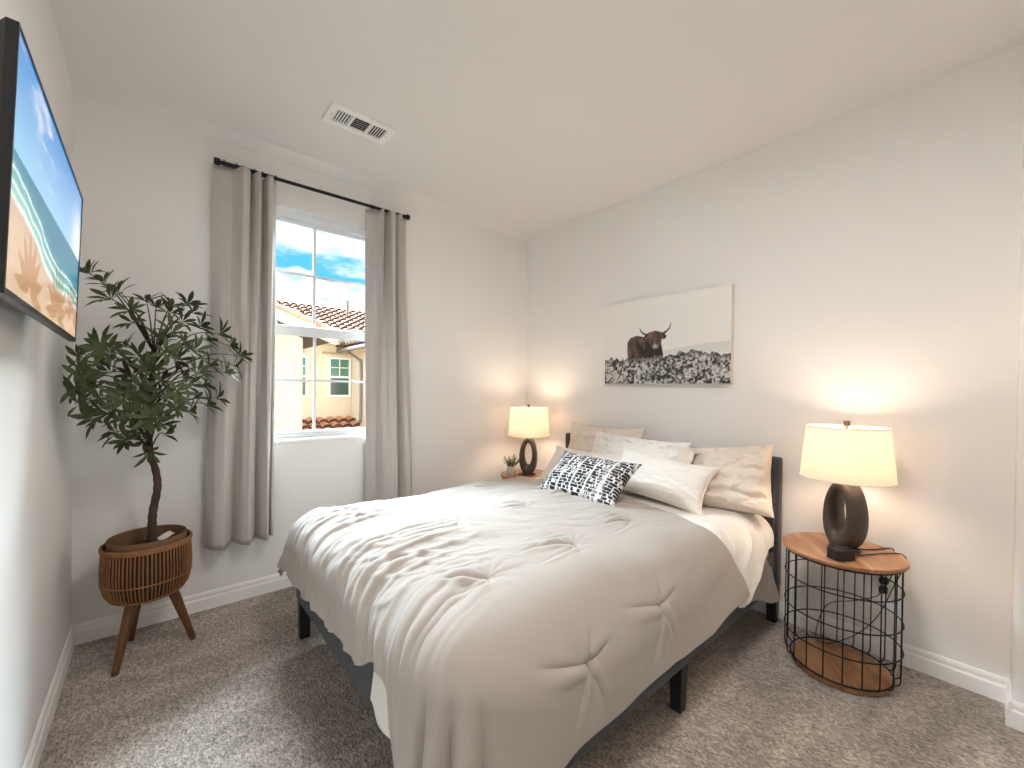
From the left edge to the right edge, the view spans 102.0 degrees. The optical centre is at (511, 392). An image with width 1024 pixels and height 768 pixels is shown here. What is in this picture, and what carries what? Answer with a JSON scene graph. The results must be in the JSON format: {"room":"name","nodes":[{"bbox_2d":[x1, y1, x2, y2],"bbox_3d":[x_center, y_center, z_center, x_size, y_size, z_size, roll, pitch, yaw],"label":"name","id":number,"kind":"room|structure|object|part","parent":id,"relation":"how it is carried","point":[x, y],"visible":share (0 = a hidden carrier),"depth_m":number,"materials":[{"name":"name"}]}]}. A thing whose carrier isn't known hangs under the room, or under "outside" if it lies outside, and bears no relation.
{"room":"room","nodes":[
{"label":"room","id":0,"kind":"room"},
{"bbox_2d":[0,0,72,767],"bbox_3d":[-0.752,-0.092,0.404,0.001,2.740,4.300,0,1,-41],"label":"wall","id":1,"kind":"structure","parent":0,"point":[36,429],"depth_m":1.39,"materials":[{"name":"white paint"}]},
{"bbox_2d":[0,16,82,341],"bbox_3d":[-1.225,-0.422,1.050,0.113,0.511,0.902,0,1,-41],"label":"tv","id":2,"kind":"object","parent":1,"relation":"attached to","point":[41,199],"visible":1,"depth_m":0.89,"materials":[{"name":"black plastic"}]},
{"bbox_2d":[22,625,74,767],"bbox_3d":[-0.762,1.226,0.420,0.014,0.102,4.300,0,1,-41],"label":"baseboard","id":3,"kind":"structure","parent":1,"relation":"attached to","point":[33,757],"depth_m":1.57,"materials":[{"name":"white paint"}]},
{"bbox_2d":[157,531,173,539],"bbox_3d":[-1.731,0.714,2.075,0.036,0.027,0.061,1,1,23],"label":"paper","id":4,"kind":"object","parent":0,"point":[165,535],"visible":1,"depth_m":2.07,"materials":[{"name":"white paper"}]},
{"bbox_2d":[72,92,526,624],"bbox_3d":[-1.058,-0.170,3.069,3.215,2.840,0.140,0,1,-41],"label":"wall","id":5,"kind":"structure","parent":0,"point":[145,183],"depth_m":2.38,"materials":[{"name":"white paint"}]},
{"bbox_2d":[73,571,292,645],"bbox_3d":[-1.024,1.200,3.023,3.015,0.102,0.014,0,1,-41],"label":"baseboard","id":6,"kind":"structure","parent":5,"relation":"attached to","point":[99,628],"depth_m":2.33,"materials":[{"name":"white paint"}]},
{"bbox_2d":[213,157,409,219],"bbox_3d":[-1.238,-1.290,2.731,1.189,0.075,0.104,0,1,-41],"label":"curtain rod","id":7,"kind":"object","parent":5,"relation":"attached to","point":[216,161],"visible":0.8,"depth_m":2.62,"materials":[{"name":"black metal"}]},
{"bbox_2d":[205,159,276,549],"bbox_3d":[-1.557,-0.223,2.408,0.350,2.192,0.138,0,1,-41],"label":"curtain","id":8,"kind":"object","parent":7,"relation":"hanging from","point":[239,499],"visible":0.98,"depth_m":2.39,"materials":[{"name":"fabric"}]},
{"bbox_3d":[-1.214,-1.302,2.708,1.100,0.030,0.021,0,1,-41],"label":"rod","id":9,"kind":"part","parent":7,"relation":"part of","materials":[{"name":"black metal"}]},
{"bbox_2d":[365,204,411,501],"bbox_3d":[-0.871,-0.220,3.018,0.369,2.192,0.132,0,1,-41],"label":"curtain","id":10,"kind":"object","parent":7,"relation":"hanging from","point":[388,441],"visible":0.96,"depth_m":2.98,"materials":[{"name":"fabric"}]},
{"bbox_2d":[274,207,364,443],"bbox_3d":[-1.318,-0.431,2.812,0.835,1.505,0.122,0,1,-41],"label":"window","id":11,"kind":"structure","parent":5,"relation":"attached to","point":[283,215],"depth_m":2.83,"materials":[{"name":"white plastic"}]},
{"bbox_3d":[-1.310,0.311,2.800,0.835,0.022,0.072,0,1,-41],"label":"sill","id":12,"kind":"part","parent":11,"relation":"part of","materials":[{"name":"white paint"}]},
{"bbox_3d":[-1.337,-0.084,2.833,0.745,0.718,0.025,0,1,-41],"label":"sash","id":13,"kind":"part","parent":11,"relation":"part of","materials":[{"name":"white plastic"}]},
{"bbox_2d":[275,337,364,429],"bbox_3d":[-1.337,-0.076,2.833,0.745,0.660,0.009,0,1,-41],"label":"window pane","id":14,"kind":"object","parent":11,"relation":"attached to","point":[362,339],"depth_m":2.83,"materials":[{"name":"clear glass"}]},
{"bbox_3d":[-1.346,-0.763,2.846,0.745,0.752,0.020,0,1,-41],"label":"sash","id":15,"kind":"part","parent":11,"relation":"part of","materials":[{"name":"white plastic"}]},
{"bbox_2d":[276,229,364,326],"bbox_3d":[-1.346,-0.773,2.847,0.745,0.732,0.009,0,1,-41],"label":"window pane","id":16,"kind":"object","parent":11,"relation":"attached to","point":[332,231],"depth_m":2.84,"materials":[{"name":"clear glass"}]},
{"bbox_2d":[38,586,1023,767],"bbox_3d":[0.374,1.282,1.400,3.015,0.001,4.300,0,1,-41],"label":"floor","id":17,"kind":"structure","parent":0,"point":[246,692],"depth_m":1.65,"materials":[{"name":"carpet"}]},
{"bbox_2d":[98,524,195,675],"bbox_3d":[-1.762,0.970,2.019,0.358,0.569,0.346,0,1,-41],"label":"basket","id":18,"kind":"object","parent":17,"relation":"on","point":[130,576],"visible":0.98,"depth_m":1.90,"materials":[{"name":"wood"}]},
{"bbox_3d":[-1.760,1.105,1.888,0.045,0.301,0.124,1,1,-5],"label":"leg","id":19,"kind":"part","parent":18,"relation":"part of","materials":[{"name":"brown wood"}]},
{"bbox_3d":[-1.878,1.102,2.073,0.124,0.301,0.046,1,1,30],"label":"leg","id":20,"kind":"part","parent":18,"relation":"part of","materials":[{"name":"brown wood"}]},
{"bbox_2d":[60,259,253,544],"bbox_3d":[-1.616,0.163,1.985,0.701,1.490,0.557,0,1,-41],"label":"tree","id":21,"kind":"object","parent":18,"relation":"in","point":[84,375],"visible":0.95,"depth_m":1.87,"materials":[{"name":"green plant"}]},
{"bbox_3d":[-1.666,1.104,2.086,0.124,0.301,0.047,0,1,-41],"label":"leg","id":22,"kind":"part","parent":18,"relation":"part of","materials":[{"name":"brown wood"}]},
{"bbox_2d":[501,469,543,478],"bbox_3d":[0.129,0.978,3.566,0.462,0.563,0.462,1,1,30],"label":"side table","id":23,"kind":"object","parent":17,"relation":"on","point":[538,472],"visible":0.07,"depth_m":3.52,"materials":[{"name":"brown wood"}]},
{"bbox_2d":[504,453,518,474],"bbox_3d":[0.009,0.605,3.517,0.164,0.182,0.171,1,1,28],"label":"potted plant","id":24,"kind":"object","parent":23,"relation":"on","point":[510,468],"visible":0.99,"depth_m":3.49,"materials":[{"name":"green plant"}]},
{"bbox_3d":[-0.008,0.658,3.521,0.077,0.074,0.077,0,1,-41],"label":"pot","id":25,"kind":"part","parent":24,"relation":"part of","materials":[{"name":"white ceramic"}]},
{"bbox_2d":[508,404,549,475],"bbox_3d":[0.142,0.398,3.539,0.359,0.598,0.359,1,1,11],"label":"table lamp","id":26,"kind":"object","parent":23,"relation":"on","point":[528,423],"visible":1,"depth_m":3.42,"materials":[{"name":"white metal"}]},
{"bbox_3d":[0.143,0.247,3.538,0.355,0.238,0.355,1,1,11],"label":"lamp shade","id":27,"kind":"part","parent":26,"relation":"part of","materials":[{"name":"fabric"}]},
{"bbox_3d":[0.145,0.129,3.537,0.313,0.004,0.313,1,1,11],"label":"shade trim","id":28,"kind":"part","parent":26,"relation":"part of","materials":[{"name":"white fabric"}]},
{"bbox_2d":[296,433,782,767],"bbox_3d":[0.199,0.810,2.243,2.123,0.925,1.584,0,1,-41],"label":"frame","id":29,"kind":"object","parent":17,"relation":"on","point":[361,676],"visible":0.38,"depth_m":1.70,"materials":[{"name":"grey fabric"}]},
{"bbox_3d":[-1.071,1.156,2.139,0.055,0.205,0.055,0,1,-41],"label":"leg","id":30,"kind":"part","parent":29,"relation":"part of","materials":[{"name":"black wood"}]},
{"bbox_3d":[-0.610,0.971,1.588,0.043,0.205,1.498,0,1,-41],"label":"foot rail","id":31,"kind":"part","parent":29,"relation":"part of","materials":[{"name":"grey fabric"}]},
{"bbox_2d":[370,672,389,738],"bbox_3d":[-0.361,0.872,1.234,0.057,0.236,0.280,0,1,-41],"label":"sheet corner","id":32,"kind":"object","parent":29,"relation":"hanging from","point":[378,697],"visible":0.27,"depth_m":1.26,"materials":[{"name":"white fabric"}]},
{"bbox_3d":[0.701,0.986,1.685,1.980,0.205,0.043,0,1,-41],"label":"rail","id":33,"kind":"part","parent":29,"relation":"part of","materials":[{"name":"grey fabric"}]},
{"bbox_3d":[0.958,0.706,2.895,0.022,0.698,1.544,0,1,-41],"label":"channel panel","id":34,"kind":"part","parent":29,"relation":"part of","materials":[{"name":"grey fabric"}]},
{"bbox_3d":[0.981,0.713,2.916,0.060,0.725,1.584,0,1,-41],"label":"headboard","id":35,"kind":"part","parent":29,"relation":"part of","materials":[{"name":"grey fabric"}]},
{"bbox_3d":[0.675,1.181,1.683,0.055,0.205,0.055,0,1,-41],"label":"leg","id":36,"kind":"part","parent":29,"relation":"part of","materials":[{"name":"black wood"}]},
{"bbox_3d":[1.472,1.184,2.344,0.055,0.205,0.055,0,1,-41],"label":"leg","id":37,"kind":"part","parent":29,"relation":"part of","materials":[{"name":"black wood"}]},
{"bbox_3d":[0.186,0.817,2.245,1.980,0.260,1.440,0,1,-41],"label":"mattress","id":38,"kind":"object","parent":29,"relation":"on","visible":0},
{"bbox_2d":[277,477,749,767],"bbox_3d":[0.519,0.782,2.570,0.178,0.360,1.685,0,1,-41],"label":"duvet","id":39,"kind":"object","parent":38,"relation":"on","point":[503,623],"visible":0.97,"depth_m":1.39,"materials":[{"name":"fabric"}]},
{"bbox_2d":[538,450,641,505],"bbox_3d":[0.442,0.508,2.480,0.255,0.236,0.602,0,1,-39],"label":"throw cushion","id":40,"kind":"object","parent":39,"relation":"on","point":[595,479],"visible":0.9,"depth_m":2.38,"materials":[{"name":"white fabric"}]},
{"bbox_2d":[535,478,773,607],"bbox_3d":[0.662,0.824,2.615,0.707,0.364,1.617,0,1,-41],"label":"sheet","id":41,"kind":"object","parent":38,"relation":"on","point":[748,537],"visible":0.23,"depth_m":2.12,"materials":[{"name":"white fabric"}]},
{"bbox_2d":[538,445,620,478],"bbox_3d":[0.474,0.539,2.938,0.230,0.253,0.640,0,1,-41],"label":"pillow","id":42,"kind":"object","parent":41,"relation":"on","point":[559,451],"visible":0.29,"depth_m":3.04,"materials":[{"name":"beige fabric"}]},
{"bbox_2d":[568,422,645,451],"bbox_3d":[0.660,0.460,3.110,0.199,0.434,0.690,0,1,-38],"label":"pillow","id":43,"kind":"object","parent":41,"relation":"on","point":[582,437],"visible":0.3,"depth_m":3.16,"materials":[{"name":"beige fabric"}]},
{"bbox_2d":[591,430,701,463],"bbox_3d":[0.813,0.473,2.757,0.253,0.366,0.833,0,1,-37],"label":"pillow","id":44,"kind":"object","parent":41,"relation":"on","point":[604,443],"visible":0.41,"depth_m":2.72,"materials":[{"name":"white fabric"}]},
{"bbox_2d":[620,447,720,515],"bbox_3d":[0.877,0.513,2.492,0.208,0.296,0.650,0,1,-38],"label":"throw cushion","id":45,"kind":"object","parent":41,"relation":"on","point":[681,485],"visible":0.9,"depth_m":2.37,"materials":[{"name":"beige fabric"}]},
{"bbox_2d":[751,553,779,602],"bbox_3d":[0.880,0.893,2.473,0.581,0.453,1.095,0,1,-41],"label":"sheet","id":46,"kind":"object","parent":38,"relation":"on","point":[766,590],"visible":0.04,"depth_m":2.19,"materials":[{"name":"fabric"}]},
{"bbox_2d":[782,532,909,695],"bbox_3d":[1.532,1.009,1.938,0.462,0.563,0.462,1,1,21],"label":"side table","id":47,"kind":"object","parent":17,"relation":"on","point":[838,666],"visible":0.94,"depth_m":1.87,"materials":[{"name":"brown wood"}]},
{"bbox_3d":[1.529,1.274,1.940,0.368,0.026,0.368,1,1,21],"label":"board","id":48,"kind":"part","parent":47,"relation":"part of","materials":[{"name":"brown wood"}]},
{"bbox_2d":[799,421,898,586],"bbox_3d":[1.569,0.534,1.950,0.359,0.808,0.409,1,1,42],"label":"table lamp","id":49,"kind":"object","parent":47,"relation":"on","point":[846,456],"visible":0.94,"depth_m":1.86,"materials":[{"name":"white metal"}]},
{"bbox_3d":[1.555,0.278,1.930,0.355,0.238,0.355,1,1,-13],"label":"lamp shade","id":50,"kind":"part","parent":49,"relation":"part of","materials":[{"name":"fabric"}]},
{"bbox_3d":[1.557,0.160,1.929,0.313,0.004,0.313,1,1,-13],"label":"shade trim","id":51,"kind":"part","parent":49,"relation":"part of","materials":[{"name":"white fabric"}]},
{"bbox_3d":[1.554,0.396,1.931,0.359,0.004,0.359,1,1,-13],"label":"shade trim","id":52,"kind":"part","parent":49,"relation":"part of","materials":[{"name":"white fabric"}]},
{"bbox_3d":[1.699,0.829,1.944,0.245,0.222,0.057,0,1,-21],"label":"cord","id":53,"kind":"part","parent":49,"relation":"part of","materials":[{"name":"black plastic"}]},
{"bbox_2d":[815,545,906,643],"bbox_3d":[1.591,0.965,1.939,0.427,0.567,0.246,1,1,-9],"label":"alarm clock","id":54,"kind":"object","parent":47,"relation":"on","point":[841,553],"visible":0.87,"depth_m":1.82,"materials":[{"name":"black plastic"}]},
{"bbox_3d":[1.444,0.681,1.822,0.075,0.001,0.052,1,1,-9],"label":"panel","id":55,"kind":"part","parent":54,"relation":"part of","materials":[{"name":"black plastic"}]},
{"bbox_2d":[49,0,1023,240],"bbox_3d":[0.358,-1.494,1.432,3.015,0.130,4.450,0,1,-41],"label":"ceiling","id":56,"kind":"structure","parent":0,"point":[520,119],"depth_m":1.92,"materials":[{"name":"white paint"}]},
{"bbox_2d":[322,101,395,144],"bbox_3d":[-0.837,-1.474,2.281,0.345,0.013,0.178,0,1,-41],"label":"ceiling vent","id":57,"kind":"object","parent":56,"relation":"in","point":[336,114],"visible":1,"depth_m":2.27,"materials":[{"name":"white metal"}]},
{"bbox_2d":[690,444,774,518],"bbox_3d":[1.165,0.497,2.414,0.287,0.448,0.664,0,1,-44],"label":"pillow","id":58,"kind":"object","parent":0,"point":[742,483],"visible":0.61,"depth_m":2.26,"materials":[{"name":"beige fabric"}]},
{"bbox_2d":[525,43,1023,678],"bbox_3d":[1.112,-0.093,2.860,0.001,2.740,3.011,0,1,-41],"label":"wall","id":59,"kind":"structure","parent":0,"point":[870,253],"depth_m":2.10,"materials":[{"name":"white paint"}]},
{"bbox_2d":[605,284,734,383],"bbox_3d":[1.050,-0.367,2.901,0.040,0.607,0.934,0,1,-41],"label":"picture","id":60,"kind":"object","parent":59,"relation":"attached to","point":[685,337],"visible":1,"depth_m":2.82},
{"bbox_3d":[1.050,-0.367,2.901,0.040,0.607,0.934,0,1,-41],"label":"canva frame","id":61,"kind":"part","parent":60,"relation":"part of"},
{"bbox_2d":[751,600,1008,703],"bbox_3d":[1.091,1.226,2.867,0.014,0.102,3.011,0,1,-41],"label":"baseboard","id":62,"kind":"structure","parent":59,"relation":"attached to","point":[976,680],"depth_m":1.94,"materials":[{"name":"white paint"}]},
{"bbox_2d":[874,575,893,598],"bbox_3d":[1.809,0.936,2.020,0.034,0.116,0.072,0,1,-41],"label":"wall outlet","id":63,"kind":"object","parent":59,"relation":"attached to","point":[877,579],"visible":0.68,"depth_m":2.02,"materials":[{"name":"white plastic"}]},
{"bbox_2d":[1010,106,1023,703],"bbox_3d":[2.449,-0.061,1.174,0.175,2.740,1.289,0,1,-41],"label":"wall","id":64,"kind":"structure","parent":0,"point":[1017,630],"depth_m":1.61,"materials":[{"name":"white paint"}]},
{"bbox_2d":[1005,679,1011,726],"bbox_3d":[2.002,1.248,1.675,0.189,0.102,0.014,0,1,-41],"label":"baseboard","id":65,"kind":"structure","parent":64,"relation":"attached to","point":[1008,702],"depth_m":1.62,"materials":[{"name":"white paint"}]},
{"bbox_2d":[1011,700,1023,732],"bbox_3d":[2.361,1.257,1.125,0.014,0.102,1.289,0,1,-41],"label":"baseboard","id":66,"kind":"structure","parent":64,"relation":"attached to","point":[1017,709],"depth_m":1.60,"materials":[{"name":"white paint"}]},
{"label":"outside","id":67,"kind":"structure","parent":0,"visible":0},
{"label":"ground","id":68,"kind":"structure","parent":67,"visible":0},
{"bbox_2d":[274,302,339,431],"bbox_3d":[-7.339,1.277,6.734,7.493,7.729,4.550,0,1,-41],"label":"house wing","id":69,"kind":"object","parent":68,"relation":"on","point":[288,349],"visible":0.12,"depth_m":7.15,"materials":[{"name":"paint"}]},
{"bbox_2d":[276,300,364,419],"bbox_3d":[-8.924,0.680,14.218,9.660,8.750,4.726,0,1,-41],"label":"house","id":70,"kind":"structure","parent":68,"relation":"on","point":[333,399],"depth_m":14.43,"materials":[{"name":"paint"}]},
{"bbox_3d":[-7.135,-0.238,13.568,0.695,0.620,0.010,0,1,-41],"label":"pane","id":71,"kind":"part","parent":70,"relation":"part of","materials":[{"name":"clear glass"}]},
{"bbox_3d":[-7.127,-0.858,13.562,0.695,0.620,0.010,0,1,-41],"label":"pane","id":72,"kind":"part","parent":70,"relation":"part of","materials":[{"name":"green glass"}]},
{"bbox_3d":[-6.038,-0.234,14.513,0.630,0.620,0.010,0,1,-41],"label":"pane","id":73,"kind":"part","parent":70,"relation":"part of","materials":[{"name":"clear glass"}]},
{"bbox_3d":[-6.031,-0.854,14.507,0.630,0.620,0.010,0,1,-41],"label":"pane","id":74,"kind":"part","parent":70,"relation":"part of","materials":[{"name":"green glass"}]},
{"bbox_2d":[336,341,364,426],"bbox_3d":[-2.510,1.189,13.567,4.471,7.895,6.300,0,1,-41],"label":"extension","id":75,"kind":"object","parent":68,"relation":"on","point":[356,349],"visible":0.16,"depth_m":13.99,"materials":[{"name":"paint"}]},
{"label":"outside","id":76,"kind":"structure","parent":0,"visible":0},
{"bbox_2d":[302,416,360,429],"bbox_3d":[-5.711,1.929,11.664,4.200,2.174,4.920,0,1,-41],"label":"roof","id":77,"kind":"structure","parent":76,"point":[329,422],"depth_m":13.80,"materials":[{"name":"tile"}]}
]}

